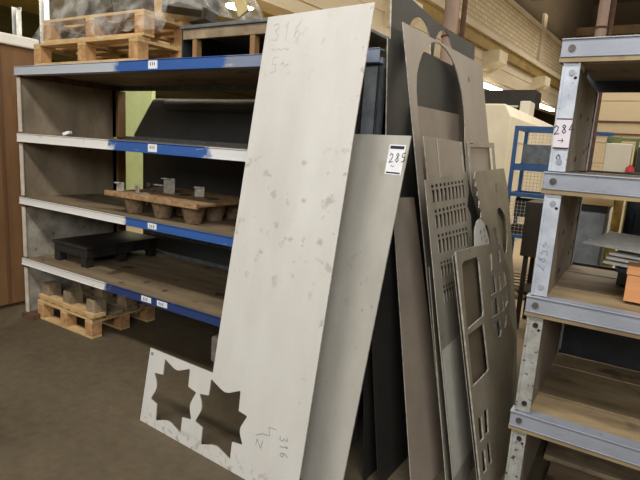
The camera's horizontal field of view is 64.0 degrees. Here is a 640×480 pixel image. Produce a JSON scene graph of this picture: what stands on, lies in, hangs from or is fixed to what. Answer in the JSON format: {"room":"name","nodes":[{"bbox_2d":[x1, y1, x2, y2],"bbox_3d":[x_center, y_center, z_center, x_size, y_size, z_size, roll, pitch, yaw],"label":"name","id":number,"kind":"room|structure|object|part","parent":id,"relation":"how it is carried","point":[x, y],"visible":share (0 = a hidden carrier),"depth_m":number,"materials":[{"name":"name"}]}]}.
{"room":"metal workshop","nodes":[
{"label":"metal workshop","id":0,"kind":"room"},
{"bbox_2d":[0,5,254,98],"bbox_3d":[-7.131,-7.602,23.170,0.200,9.000,47.000,10,12,31],"label":"wall","id":1,"kind":"structure","parent":0,"point":[30,22],"depth_m":19.01,"materials":[{"name":"brown paint"}]},
{"bbox_2d":[52,53,256,97],"bbox_3d":[-6.933,-7.368,23.076,0.300,0.400,47.000,10,12,31],"label":"trim","id":2,"kind":"structure","parent":1,"relation":"attached to","point":[55,57],"depth_m":19.16,"materials":[{"name":"brown wood"}]},
{"bbox_2d":[0,0,274,33],"bbox_3d":[-1.449,-7.752,19.531,13.100,0.100,47.000,10,12,31],"label":"ceiling","id":3,"kind":"structure","parent":0,"point":[59,9],"depth_m":16.71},
{"bbox_2d":[225,0,253,10],"bbox_3d":[-2.019,-8.053,13.286,0.755,3.800,0.755,10,12,31],"label":"lamp","id":4,"kind":"object","parent":3,"relation":"hanging from","point":[229,4],"visible":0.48,"depth_m":13.54,"materials":[{"name":"white"}]},
{"bbox_2d":[0,225,621,479],"bbox_3d":[4.169,-1.323,18.051,36.000,0.100,49.000,10,12,31],"label":"floor","id":5,"kind":"structure","parent":0,"point":[71,402],"depth_m":3.09,"materials":[{"name":"concrete"}]},
{"bbox_2d":[11,7,22,35],"bbox_3d":[-3.770,-1.331,6.475,0.200,3.040,0.180,10,12,31],"label":"steel post","id":6,"kind":"object","parent":5,"relation":"on","point":[16,12],"visible":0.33,"depth_m":6.22,"materials":[{"name":"white metal"}]},
{"bbox_2d":[0,32,38,308],"bbox_3d":[-3.273,-0.571,4.338,0.890,2.370,1.390,10,12,31],"label":"tall cabinet","id":7,"kind":"object","parent":5,"relation":"on","point":[15,50],"visible":0.5,"depth_m":4.46,"materials":[{"name":"wood"}]},
{"bbox_3d":[-3.202,-1.691,4.135,0.890,0.090,1.390,10,12,31],"label":"lid","id":8,"kind":"part","parent":7,"relation":"part of","materials":[{"name":"white wood"}]},
{"bbox_2d":[39,0,49,42],"bbox_3d":[-3.248,-1.493,6.120,0.200,3.550,0.180,10,12,31],"label":"steel post","id":9,"kind":"object","parent":5,"relation":"on","point":[44,5],"visible":0.02,"depth_m":5.91,"materials":[{"name":"white metal"}]},
{"bbox_2d":[38,299,154,338],"bbox_3d":[-1.947,0.611,4.477,0.760,0.165,0.620,10,12,31],"label":"wooden pallet","id":10,"kind":"object","parent":5,"relation":"on","point":[92,329],"visible":0.47,"depth_m":4.26,"materials":[{"name":"brown wood"}]},
{"bbox_2d":[39,280,149,318],"bbox_3d":[-1.894,0.456,4.470,0.800,0.145,0.690,10,12,33],"label":"pallet","id":11,"kind":"object","parent":10,"relation":"on","point":[91,302],"visible":0.58,"depth_m":4.25,"materials":[{"name":"brown wood"}]},
{"bbox_2d":[114,91,154,189],"bbox_3d":[-3.466,-1.506,9.206,1.400,2.450,0.080,10,12,31],"label":"screen","id":12,"kind":"object","parent":5,"relation":"on","point":[138,103],"visible":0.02,"depth_m":8.97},
{"bbox_2d":[13,47,386,443],"bbox_3d":[-0.883,-0.192,3.814,3.265,2.110,0.977,10,12,31],"label":"shelf rack","id":13,"kind":"object","parent":5,"relation":"on","point":[64,180],"visible":0.51,"depth_m":4.17,"materials":[{"name":"beige paint"}]},
{"bbox_3d":[-2.292,0.396,4.776,0.023,0.438,0.857,10,12,31],"label":"panel","id":14,"kind":"part","parent":13,"relation":"part of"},
{"bbox_2d":[62,131,71,135],"bbox_3d":[-2.059,-0.869,4.173,0.061,0.041,0.050,5,10,7],"label":"paper scrap","id":15,"kind":"object","parent":13,"relation":"on","point":[66,133],"visible":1,"depth_m":4.15,"materials":[{"name":"white paper"}]},
{"bbox_3d":[-2.194,-1.136,4.498,0.023,0.438,0.857,10,12,31],"label":"panel","id":16,"kind":"part","parent":13,"relation":"part of","materials":[{"name":"brown wood"}]},
{"bbox_3d":[-2.227,-0.626,4.591,0.023,0.438,0.857,10,12,31],"label":"panel","id":17,"kind":"part","parent":13,"relation":"part of","materials":[{"name":"brown wood"}]},
{"bbox_3d":[-2.259,-0.115,4.683,0.023,0.438,0.857,10,12,31],"label":"panel","id":18,"kind":"part","parent":13,"relation":"part of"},
{"bbox_2d":[52,231,159,267],"bbox_3d":[-1.874,0.070,4.534,0.480,0.172,0.744,10,12,31],"label":"pallet","id":19,"kind":"object","parent":13,"relation":"on","point":[87,247],"visible":1,"depth_m":4.37,"materials":[{"name":"plastic"}]},
{"bbox_3d":[-2.213,0.128,4.370,0.070,0.075,0.070,10,12,31],"label":"leg","id":20,"kind":"part","parent":19,"relation":"part of","materials":[{"name":"black plastic"}]},
{"bbox_3d":[-1.901,0.182,4.179,0.070,0.075,0.070,10,12,31],"label":"leg","id":21,"kind":"part","parent":19,"relation":"part of","materials":[{"name":"black plastic"}]},
{"bbox_3d":[-1.730,0.144,4.447,0.070,0.075,0.070,10,12,31],"label":"leg","id":22,"kind":"part","parent":19,"relation":"part of","materials":[{"name":"black plastic"}]},
{"bbox_3d":[-1.560,0.107,4.715,0.070,0.075,0.070,10,12,31],"label":"leg","id":23,"kind":"part","parent":19,"relation":"part of","materials":[{"name":"black plastic"}]},
{"bbox_2d":[34,35,181,64],"bbox_3d":[-1.494,-1.394,3.997,1.220,0.165,0.800,10,12,31],"label":"wooden pallet","id":24,"kind":"object","parent":13,"relation":"on","point":[139,47],"visible":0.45,"depth_m":3.69,"materials":[{"name":"brown wood"}]},
{"bbox_2d":[43,9,192,45],"bbox_3d":[-1.426,-1.549,3.945,1.120,0.165,0.780,10,12,30],"label":"wooden pallet","id":25,"kind":"object","parent":24,"relation":"on","point":[144,20],"visible":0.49,"depth_m":3.66,"materials":[{"name":"brown wood"}]},
{"bbox_2d":[76,0,248,30],"bbox_3d":[-1.167,-1.704,3.749,1.877,0.666,0.988,10,12,31],"label":"heap","id":26,"kind":"object","parent":25,"relation":"on","point":[194,12],"visible":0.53,"depth_m":3.57,"materials":[{"name":"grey plastic"}]},
{"bbox_2d":[104,178,239,223],"bbox_3d":[-1.001,-0.315,3.775,0.940,0.266,0.670,10,12,31],"label":"pallet","id":27,"kind":"object","parent":13,"relation":"on","point":[214,206],"depth_m":3.61,"materials":[{"name":"brown wood"}]},
{"bbox_3d":[-1.459,-0.390,3.744,0.060,0.065,0.008,6,11,14],"label":"upright plate","id":28,"kind":"part","parent":27,"relation":"part of","materials":[{"name":"metal"}]},
{"bbox_3d":[-1.453,-0.393,3.764,0.060,0.065,0.110,6,11,14],"label":"metal bracket","id":29,"kind":"part","parent":27,"relation":"part of","materials":[{"name":"silver metal"}]},
{"bbox_3d":[-1.311,-0.366,3.677,0.008,0.060,0.060,-5,13,-40],"label":"upright plate","id":30,"kind":"part","parent":27,"relation":"part of","materials":[{"name":"metal"}]},
{"bbox_3d":[-1.295,-0.367,3.691,0.110,0.060,0.060,-5,13,-40],"label":"metal bracket","id":31,"kind":"part","parent":27,"relation":"part of","materials":[{"name":"silver metal"}]},
{"bbox_2d":[124,198,174,212],"bbox_3d":[-1.256,-0.290,3.946,0.174,0.126,0.574,10,12,31],"label":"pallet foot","id":32,"kind":"object","parent":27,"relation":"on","point":[132,206],"depth_m":3.73,"materials":[{"name":"brown wood"}]},
{"bbox_2d":[146,182,175,192],"bbox_3d":[-1.200,-0.399,3.899,0.220,0.060,0.100,7,11,19],"label":"clamp","id":33,"kind":"object","parent":27,"relation":"on","point":[152,185],"visible":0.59,"depth_m":3.90,"materials":[{"name":"metal"}]},
{"bbox_3d":[-1.105,-0.395,3.757,0.100,0.115,0.008,8,11,23],"label":"upright plate","id":34,"kind":"part","parent":27,"relation":"part of","materials":[{"name":"metal"}]},
{"bbox_3d":[-1.097,-0.398,3.776,0.100,0.115,0.110,8,11,23],"label":"metal bracket","id":35,"kind":"part","parent":27,"relation":"part of","materials":[{"name":"silver metal"}]},
{"bbox_2d":[151,194,190,218],"bbox_3d":[-1.002,-0.259,3.789,0.174,0.152,0.574,10,12,31],"label":"pallet foot","id":36,"kind":"object","parent":27,"relation":"on","point":[163,211],"depth_m":3.58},
{"bbox_3d":[-0.864,-0.349,3.702,0.070,0.075,0.110,4,10,3],"label":"metal bracket","id":37,"kind":"part","parent":27,"relation":"part of","materials":[{"name":"silver metal"}]},
{"bbox_2d":[180,18,388,57],"bbox_3d":[-0.208,-1.190,3.213,1.140,0.205,0.720,10,12,31],"label":"pallet","id":38,"kind":"object","parent":13,"relation":"on","point":[239,37],"visible":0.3,"depth_m":3.16,"materials":[{"name":"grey wood"}]},
{"bbox_3d":[-0.765,-1.179,3.183,0.035,0.125,0.045,10,12,31],"label":"leg","id":39,"kind":"part","parent":38,"relation":"part of","materials":[{"name":"brown wood"}]},
{"bbox_3d":[-0.682,-1.263,3.510,0.012,0.183,0.690,10,12,31],"label":"panel","id":40,"kind":"part","parent":38,"relation":"part of","materials":[{"name":"brown wood"}]},
{"bbox_3d":[-0.386,-1.201,2.919,1.100,0.058,0.018,10,12,31],"label":"rail","id":41,"kind":"part","parent":38,"relation":"part of","materials":[{"name":"brown wood"}]},
{"bbox_3d":[-0.377,-1.112,2.946,0.035,0.125,0.045,10,12,31],"label":"leg","id":42,"kind":"part","parent":38,"relation":"part of","materials":[{"name":"brown wood"}]},
{"bbox_3d":[-0.024,-1.280,3.487,1.100,0.058,0.018,10,12,31],"label":"rail","id":43,"kind":"part","parent":38,"relation":"part of","materials":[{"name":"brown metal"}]},
{"bbox_3d":[0.372,0.083,3.022,0.012,1.970,0.840,10,12,31],"label":"panel","id":44,"kind":"part","parent":13,"relation":"part of","materials":[{"name":"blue metal"}]},
{"bbox_2d":[211,334,218,361],"bbox_3d":[-0.615,0.805,3.776,0.300,0.200,0.240,10,12,31],"label":"concrete block","id":45,"kind":"object","parent":5,"relation":"on","point":[214,340],"visible":0.2,"depth_m":3.73,"materials":[{"name":"grey concrete"}]},
{"bbox_2d":[134,99,358,265],"bbox_3d":[-0.331,-0.288,4.934,3.239,1.970,1.219,10,12,31],"label":"machine housing","id":46,"kind":"object","parent":5,"relation":"on","point":[212,120],"visible":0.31,"depth_m":4.79,"materials":[{"name":"black metal"}]},
{"bbox_2d":[140,2,374,479],"bbox_3d":[-0.394,0.003,2.575,1.128,2.232,0.379,11,12,34],"label":"sheet","id":47,"kind":"object","parent":5,"relation":"on","point":[312,68],"visible":1,"depth_m":2.42,"materials":[{"name":"grey metal"}]},
{"bbox_2d":[300,134,411,479],"bbox_3d":[0.020,0.327,2.495,0.640,1.675,0.286,13,14,43],"label":"sheet","id":48,"kind":"object","parent":5,"relation":"on","point":[377,166],"visible":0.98,"depth_m":2.37,"materials":[{"name":"white metal"}]},
{"bbox_2d":[363,343,376,479],"bbox_3d":[0.448,0.605,2.792,0.099,1.076,0.850,10,12,33],"label":"sheet","id":49,"kind":"object","parent":5,"relation":"on","point":[369,436],"visible":0.02,"depth_m":2.51,"materials":[{"name":"black metal"}]},
{"bbox_2d":[371,241,434,479],"bbox_3d":[0.491,0.591,2.764,0.162,1.120,0.850,10,12,33],"label":"sheet","id":50,"kind":"object","parent":5,"relation":"on","point":[387,363],"visible":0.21,"depth_m":2.55,"materials":[{"name":"black metal"}]},
{"bbox_2d":[385,38,447,249],"bbox_3d":[0.541,0.059,2.884,0.168,2.127,0.790,10,12,33],"label":"sheet","id":51,"kind":"object","parent":5,"relation":"on","point":[432,75],"visible":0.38,"depth_m":2.69,"materials":[{"name":"black metal"}]},
{"bbox_2d":[394,197,443,479],"bbox_3d":[0.466,0.497,2.533,0.337,1.384,0.360,12,13,39],"label":"sheet","id":52,"kind":"object","parent":5,"relation":"on","point":[424,436],"visible":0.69,"depth_m":2.54,"materials":[{"name":"grey metal"}]},
{"bbox_2d":[389,0,474,114],"bbox_3d":[0.683,-0.112,3.123,0.163,2.396,1.258,10,12,33],"label":"sheet","id":53,"kind":"object","parent":5,"relation":"on","point":[405,11],"visible":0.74,"depth_m":2.90,"materials":[{"name":"grey metal"}]},
{"bbox_2d":[428,266,451,479],"bbox_3d":[0.592,0.669,2.483,0.229,1.078,0.160,10,12,32],"label":"strip","id":54,"kind":"object","parent":5,"relation":"on","point":[445,442],"visible":0.38,"depth_m":2.46,"materials":[{"name":"grey metal"}]},
{"bbox_2d":[418,106,465,179],"bbox_3d":[0.811,0.184,3.048,0.383,1.858,0.830,11,12,34],"label":"sheet","id":55,"kind":"object","parent":5,"relation":"on","point":[434,123],"visible":0.06,"depth_m":2.94,"materials":[{"name":"grey metal"}]},
{"bbox_2d":[423,136,464,182],"bbox_3d":[0.750,0.318,2.770,0.356,1.687,0.553,10,12,33],"label":"sheet","id":56,"kind":"object","parent":5,"relation":"on","point":[443,157],"visible":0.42,"depth_m":2.66,"materials":[{"name":"grey metal"}]},
{"bbox_2d":[402,22,490,433],"bbox_3d":[0.854,0.018,2.983,0.476,2.214,1.179,11,12,34],"label":"sheet","id":57,"kind":"object","parent":5,"relation":"on","point":[469,72],"visible":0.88,"depth_m":2.99,"materials":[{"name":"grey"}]},
{"bbox_2d":[424,172,474,479],"bbox_3d":[0.733,0.425,2.648,0.312,1.518,0.665,10,12,31],"label":"sheet","id":58,"kind":"object","parent":5,"relation":"on","point":[462,460],"visible":0.73,"depth_m":2.51,"materials":[{"name":"metal"}]},
{"bbox_2d":[431,180,477,297],"bbox_3d":[0.779,0.435,2.741,0.303,1.471,0.780,10,12,31],"label":"sheet","id":59,"kind":"object","parent":5,"relation":"on","point":[471,205],"visible":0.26,"depth_m":2.69,"materials":[{"name":"grey metal"}]},
{"bbox_2d":[452,255,489,479],"bbox_3d":[0.815,0.629,2.594,0.268,1.146,0.480,10,12,33],"label":"sheet","id":60,"kind":"object","parent":5,"relation":"on","point":[472,294],"visible":0.37,"depth_m":2.53,"materials":[{"name":"grey metal"}]},
{"bbox_2d":[467,141,495,202],"bbox_3d":[1.098,0.244,3.254,0.352,1.702,0.569,10,12,32],"label":"frame","id":61,"kind":"object","parent":5,"relation":"on","point":[469,143],"visible":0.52,"depth_m":3.03,"materials":[{"name":"metal"}]},
{"bbox_2d":[454,244,514,479],"bbox_3d":[0.924,0.605,2.690,0.279,1.175,0.858,10,12,33],"label":"sheet","id":62,"kind":"object","parent":5,"relation":"on","point":[492,392],"visible":1,"depth_m":2.62,"materials":[{"name":"metal"}]},
{"bbox_2d":[474,218,497,335],"bbox_3d":[0.946,0.528,2.836,0.275,1.274,0.280,10,12,32],"label":"sheet","id":63,"kind":"object","parent":5,"relation":"on","point":[479,225],"visible":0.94,"depth_m":2.85,"materials":[{"name":"metal"}]},
{"bbox_2d":[473,168,514,404],"bbox_3d":[1.125,0.342,3.175,0.315,1.542,0.732,10,12,32],"label":"sheet","id":64,"kind":"object","parent":5,"relation":"on","point":[490,185],"visible":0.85,"depth_m":3.18,"materials":[{"name":"metal"}]},
{"bbox_2d":[488,208,516,400],"bbox_3d":[1.215,0.382,3.361,0.287,1.409,0.510,10,12,33],"label":"sheet","id":65,"kind":"object","parent":5,"relation":"on","point":[501,224],"visible":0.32,"depth_m":3.39,"materials":[{"name":"grey metal"}]},
{"bbox_2d":[485,101,552,239],"bbox_3d":[3.139,-1.688,11.606,3.212,2.780,5.210,10,12,31],"label":"enclosure","id":66,"kind":"object","parent":5,"relation":"on","point":[502,119],"visible":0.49,"depth_m":8.88,"materials":[{"name":"beige paint"}]},
{"bbox_2d":[484,90,540,109],"bbox_3d":[4.757,-2.440,14.530,2.300,3.420,0.810,10,12,31],"label":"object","id":67,"kind":"object","parent":66,"relation":"on","point":[512,98],"visible":0.38,"depth_m":13.68,"materials":[{"name":"black plastic"}]},
{"bbox_2d":[513,271,532,299],"bbox_3d":[2.309,0.531,6.414,1.000,0.165,0.800,9,11,26],"label":"wooden pallet","id":68,"kind":"object","parent":5,"relation":"on","point":[517,275],"visible":0.02,"depth_m":6.31,"materials":[{"name":"brown wood"}]},
{"bbox_2d":[516,199,543,328],"bbox_3d":[2.207,0.257,4.898,0.500,1.230,0.500,10,12,31],"label":"cabinet","id":69,"kind":"object","parent":5,"relation":"on","point":[533,213],"visible":0.41,"depth_m":4.75,"materials":[{"name":"brown metal"}]},
{"bbox_3d":[1.916,0.501,4.879,0.040,0.720,0.040,10,12,31],"label":"leg","id":70,"kind":"part","parent":69,"relation":"part of","materials":[{"name":"brown metal"}]},
{"bbox_2d":[517,282,531,294],"bbox_3d":[2.191,0.502,4.943,0.460,0.030,0.460,10,12,31],"label":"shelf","id":71,"kind":"object","parent":69,"relation":"attached to","point":[527,288],"depth_m":4.89,"materials":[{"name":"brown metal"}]},
{"bbox_3d":[2.129,0.454,5.214,0.040,0.720,0.040,10,12,31],"label":"leg","id":72,"kind":"part","parent":69,"relation":"part of","materials":[{"name":"brown metal"}]},
{"bbox_2d":[507,126,595,253],"bbox_3d":[3.218,-0.533,7.283,0.950,2.060,0.780,10,12,31],"label":"trolley","id":73,"kind":"object","parent":5,"relation":"on","point":[527,129],"visible":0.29,"depth_m":7.14,"materials":[{"name":"blue metal"}]},
{"bbox_3d":[2.652,-0.607,7.209,0.050,1.960,0.050,10,12,31],"label":"post","id":74,"kind":"part","parent":73,"relation":"part of","materials":[{"name":"blue paint"}]},
{"bbox_3d":[2.998,-0.015,7.072,0.850,0.050,0.040,10,12,31],"label":"rail","id":75,"kind":"part","parent":73,"relation":"part of","materials":[{"name":"blue metal"}]},
{"bbox_2d":[511,223,523,231],"bbox_3d":[3.033,-0.157,7.359,0.530,0.090,0.200,10,12,31],"label":"box","id":76,"kind":"object","parent":73,"relation":"on","point":[515,225],"visible":0.24,"depth_m":7.37,"materials":[{"name":"plastic"}]},
{"bbox_3d":[3.026,-0.689,7.796,0.050,1.960,0.050,10,12,31],"label":"post","id":77,"kind":"part","parent":73,"relation":"part of","materials":[{"name":"blue metal"}]},
{"bbox_2d":[513,197,534,216],"bbox_3d":[3.183,-0.434,7.284,0.760,0.260,0.200,10,12,31],"label":"plate","id":78,"kind":"object","parent":73,"relation":"in","point":[518,200],"visible":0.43,"depth_m":7.36,"materials":[{"name":"metal"}]},
{"bbox_3d":[3.035,-0.585,6.969,0.850,0.050,0.040,10,12,31],"label":"rail","id":79,"kind":"part","parent":73,"relation":"part of","materials":[{"name":"blue metal"}]},
{"bbox_3d":[3.408,-0.667,7.555,0.850,0.050,0.040,10,12,31],"label":"rail","id":80,"kind":"part","parent":73,"relation":"part of","materials":[{"name":"blue metal"}]},
{"bbox_2d":[522,144,550,164],"bbox_3d":[3.298,-1.197,7.234,0.820,0.270,0.020,10,12,31],"label":"board","id":81,"kind":"object","parent":73,"relation":"in","point":[532,154],"visible":0.44,"depth_m":7.34,"materials":[{"name":"grey metal"}]},
{"bbox_3d":[3.092,-1.479,6.807,0.850,0.050,0.040,10,12,31],"label":"rail","id":82,"kind":"part","parent":73,"relation":"part of","materials":[{"name":"blue metal"}]},
{"bbox_3d":[3.465,-1.561,7.394,0.850,0.050,0.040,10,12,31],"label":"rail","id":83,"kind":"part","parent":73,"relation":"part of","materials":[{"name":"blue metal"}]},
{"bbox_3d":[3.058,-0.958,6.901,0.850,0.090,0.040,10,12,31],"label":"rail","id":84,"kind":"part","parent":73,"relation":"part of","materials":[{"name":"blue metal"}]},
{"bbox_2d":[504,35,639,479],"bbox_3d":[2.244,0.360,1.923,2.608,2.082,0.990,10,12,31],"label":"rack","id":85,"kind":"object","parent":5,"relation":"on","point":[583,395],"visible":1,"depth_m":2.25,"materials":[{"name":"grey metal"}]},
{"bbox_3d":[1.152,1.000,2.726,0.020,0.398,0.960,10,12,31],"label":"panel","id":86,"kind":"part","parent":85,"relation":"part of","materials":[{"name":"grey metal"}]},
{"bbox_3d":[1.184,0.492,2.634,0.020,0.425,0.960,10,12,31],"label":"panel","id":87,"kind":"part","parent":85,"relation":"part of","materials":[{"name":"grey metal"}]},
{"bbox_3d":[1.217,-0.026,2.540,0.020,0.419,0.960,10,12,31],"label":"panel","id":88,"kind":"part","parent":85,"relation":"part of","materials":[{"name":"brown wood"}]},
{"bbox_3d":[1.250,-0.538,2.448,0.020,0.410,0.960,10,12,31],"label":"panel","id":89,"kind":"part","parent":85,"relation":"part of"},
{"bbox_3d":[2.450,0.625,2.330,2.440,0.421,0.010,10,12,31],"label":"panel","id":90,"kind":"part","parent":85,"relation":"part of","materials":[{"name":"black metal"}]},
{"bbox_2d":[616,267,626,285],"bbox_3d":[1.776,0.208,2.379,0.692,0.080,0.282,10,12,31],"label":"crate","id":91,"kind":"object","parent":85,"relation":"on","point":[621,276],"visible":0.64,"depth_m":2.43,"materials":[{"name":"black plastic"}]},
{"bbox_2d":[603,260,627,267],"bbox_3d":[1.738,0.166,2.273,0.300,0.030,0.800,-5,13,-39],"label":"sheet","id":92,"kind":"object","parent":91,"relation":"on","point":[610,262],"visible":0.41,"depth_m":2.46,"materials":[{"name":"grey metal"}]},
{"bbox_2d":[606,256,639,263],"bbox_3d":[1.752,0.145,2.270,0.300,0.030,0.800,-5,13,-40],"label":"sheet","id":93,"kind":"object","parent":92,"relation":"on","point":[613,258],"visible":0.29,"depth_m":2.44,"materials":[{"name":"grey metal"}]},
{"bbox_2d":[609,250,639,260],"bbox_3d":[1.765,0.124,2.268,0.300,0.030,0.800,-5,14,-41],"label":"sheet","id":94,"kind":"object","parent":93,"relation":"on","point":[619,253],"visible":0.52,"depth_m":2.44,"materials":[{"name":"grey metal"}]},
{"bbox_2d":[583,231,639,253],"bbox_3d":[1.687,0.067,2.265,0.297,0.053,0.900,-4,13,-36],"label":"sheet","id":95,"kind":"object","parent":94,"relation":"on","point":[614,240],"visible":1,"depth_m":2.51,"materials":[{"name":"grey metal"}]},
{"bbox_2d":[623,261,639,303],"bbox_3d":[1.468,0.202,2.108,0.368,0.150,0.138,10,12,31],"label":"cardboard box","id":96,"kind":"object","parent":85,"relation":"on","point":[632,287],"visible":1,"depth_m":2.13,"materials":[{"name":"orange cardboard"}]},
{"bbox_3d":[1.472,0.145,2.098,0.368,0.035,0.138,10,12,31],"label":"lid","id":97,"kind":"part","parent":96,"relation":"part of","materials":[{"name":"cardboard"}]},
{"bbox_2d":[545,462,602,479],"bbox_3d":[1.741,1.319,2.252,1.400,0.025,0.320,10,12,31],"label":"board","id":98,"kind":"object","parent":5,"relation":"on","point":[555,471],"visible":1,"depth_m":2.64,"materials":[{"name":"brown wood"}]},
{"bbox_2d":[560,197,614,348],"bbox_3d":[1.892,0.372,3.671,0.210,1.400,0.520,10,12,31],"label":"cabinet","id":99,"kind":"object","parent":5,"relation":"on","point":[595,212],"visible":0.36,"depth_m":3.39,"materials":[{"name":"grey metal"}]},
{"bbox_3d":[1.929,-0.238,3.567,0.160,0.040,0.510,10,12,31],"label":"rail","id":100,"kind":"part","parent":99,"relation":"part of","materials":[{"name":"black plastic"}]},
{"bbox_2d":[544,441,639,479],"bbox_3d":[1.901,1.275,2.539,1.440,0.030,0.260,10,12,31],"label":"board","id":101,"kind":"object","parent":5,"relation":"on","point":[586,463],"visible":0.55,"depth_m":2.74,"materials":[{"name":"brown wood"}]},
{"bbox_2d":[591,132,613,170],"bbox_3d":[2.981,-0.203,5.684,0.210,1.950,0.050,10,12,31],"label":"wire fence","id":102,"kind":"object","parent":5,"relation":"on","point":[601,134],"visible":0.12,"depth_m":5.51,"materials":[{"name":"metal"}]},
{"bbox_3d":[3.036,-1.141,5.511,0.125,0.040,0.040,10,12,31],"label":"rail","id":103,"kind":"part","parent":102,"relation":"part of","materials":[{"name":"blue metal"}]},
{"bbox_2d":[604,200,623,267],"bbox_3d":[1.898,0.402,3.426,0.078,1.430,0.130,10,12,31],"label":"post","id":104,"kind":"object","parent":5,"relation":"on","point":[618,204],"visible":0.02,"depth_m":3.30,"materials":[{"name":"paint"}]},
{"bbox_2d":[601,136,639,267],"bbox_3d":[3.130,-0.085,5.224,0.640,1.900,0.489,10,12,31],"label":"control box","id":105,"kind":"object","parent":5,"relation":"on","point":[617,157],"depth_m":5.08,"materials":[{"name":"beige paint"}]},
{"bbox_3d":[3.204,-1.030,5.270,0.440,0.030,0.050,10,12,31],"label":"frame","id":106,"kind":"part","parent":105,"relation":"part of","materials":[{"name":"green paint"}]},
{"bbox_3d":[3.196,-0.098,5.406,0.030,1.870,0.050,10,12,31],"label":"frame post","id":107,"kind":"part","parent":105,"relation":"part of","materials":[{"name":"metal"}]},
{"bbox_3d":[3.009,-0.693,4.970,0.078,0.065,0.078,10,12,31],"label":"red cap","id":108,"kind":"part","parent":105,"relation":"part of","materials":[{"name":"red plastic"}]},
{"bbox_2d":[616,201,639,267],"bbox_3d":[2.160,0.397,3.631,0.158,1.400,0.518,10,12,31],"label":"bin","id":109,"kind":"object","parent":5,"relation":"on","point":[631,226],"visible":0.12,"depth_m":3.34,"materials":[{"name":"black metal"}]},
{"bbox_2d":[440,0,467,64],"bbox_3d":[1.659,-5.046,5.397,0.319,11.400,0.319,10,12,31],"label":"column","id":110,"kind":"structure","parent":0,"point":[452,7],"depth_m":5.80,"materials":[{"name":"paint"}]},
{"bbox_2d":[444,0,594,74],"bbox_3d":[5.062,-10.029,16.820,0.404,5.450,37.000,11,13,36],"label":"wall","id":111,"kind":"structure","parent":0,"point":[497,16],"depth_m":22.80,"materials":[{"name":"beige brick"}]},
{"bbox_2d":[246,0,560,115],"bbox_3d":[5.015,-6.433,17.332,1.150,1.800,37.000,11,13,36],"label":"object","id":112,"kind":"structure","parent":111,"relation":"attached to","point":[504,65],"depth_m":17.96,"materials":[{"name":"paint"}]},
{"bbox_3d":[4.980,-7.137,17.266,0.850,0.200,37.000,11,13,36],"label":"crane rail","id":113,"kind":"part","parent":112,"relation":"part of","materials":[{"name":"paint"}]},
{"bbox_2d":[483,80,504,89],"bbox_3d":[6.321,-5.719,19.110,0.420,0.200,2.400,11,13,36],"label":"lamp","id":114,"kind":"object","parent":111,"relation":"attached to","point":[487,85],"visible":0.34,"depth_m":18.80,"materials":[{"name":"beige"}]},
{"bbox_2d":[484,83,501,89],"bbox_3d":[6.389,-5.656,19.066,0.240,0.100,2.400,11,13,36],"label":"diffuser","id":115,"kind":"object","parent":114,"relation":"attached to","point":[490,86],"depth_m":18.83,"materials":[{"name":"white plastic"}]},
{"bbox_2d":[536,13,547,62],"bbox_3d":[10.214,-9.191,23.561,0.120,2.250,0.500,11,13,36],"label":"trim","id":116,"kind":"structure","parent":111,"relation":"attached to","point":[544,15],"depth_m":23.44,"materials":[{"name":"paint"}]},
{"bbox_2d":[504,0,581,64],"bbox_3d":[5.185,-8.787,16.890,0.102,0.200,37.000,11,13,36],"label":"trim","id":117,"kind":"structure","parent":111,"relation":"attached to","point":[512,3],"depth_m":21.90,"materials":[{"name":"paint"}]},
{"bbox_2d":[540,102,554,110],"bbox_3d":[10.800,-6.535,24.944,0.420,0.200,3.400,11,13,36],"label":"lamp","id":118,"kind":"object","parent":111,"relation":"attached to","point":[542,105],"visible":0.58,"depth_m":25.08,"materials":[{"name":"beige"}]},
{"bbox_2d":[576,24,639,37],"bbox_3d":[19.832,-10.706,25.472,20.000,0.450,0.350,10,12,31],"label":"trim","id":119,"kind":"structure","parent":111,"relation":"attached to","point":[634,29],"depth_m":27.62,"materials":[{"name":"brown wood"}]},
{"bbox_2d":[533,1,639,126],"bbox_3d":[17.206,-9.149,33.243,32.000,11.500,0.200,10,12,31],"label":"wall","id":120,"kind":"structure","parent":0,"point":[626,13],"depth_m":31.62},
{"bbox_2d":[587,0,616,169],"bbox_3d":[2.968,-4.818,4.596,0.191,11.400,0.188,10,12,31],"label":"column","id":121,"kind":"structure","parent":0,"point":[601,27],"depth_m":5.06,"materials":[{"name":"paint"}]},
{"bbox_2d":[591,93,639,226],"bbox_3d":[11.303,-2.009,11.694,9.600,4.400,0.120,10,12,31],"label":"wall partition","id":122,"kind":"structure","parent":0,"point":[614,106],"depth_m":13.60,"materials":[{"name":"beige wood"}]},
{"bbox_2d":[598,120,639,122],"bbox_3d":[11.284,-2.547,11.510,9.600,0.040,0.060,10,12,31],"label":"trim","id":123,"kind":"structure","parent":122,"relation":"attached to","point":[598,120],"depth_m":13.51,"materials":[{"name":"wood"}]},
{"bbox_2d":[614,133,639,135],"bbox_3d":[11.264,-2.233,11.567,9.600,0.040,0.060,10,12,31],"label":"trim","id":124,"kind":"structure","parent":122,"relation":"attached to","point":[614,133],"depth_m":13.51,"materials":[{"name":"wood"}]},
{"bbox_2d":[594,0,639,4],"bbox_3d":[4.897,-12.764,15.980,36.000,0.200,49.000,10,12,31],"label":"ceiling","id":125,"kind":"structure","parent":0,"point":[596,2],"depth_m":31.27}
]}

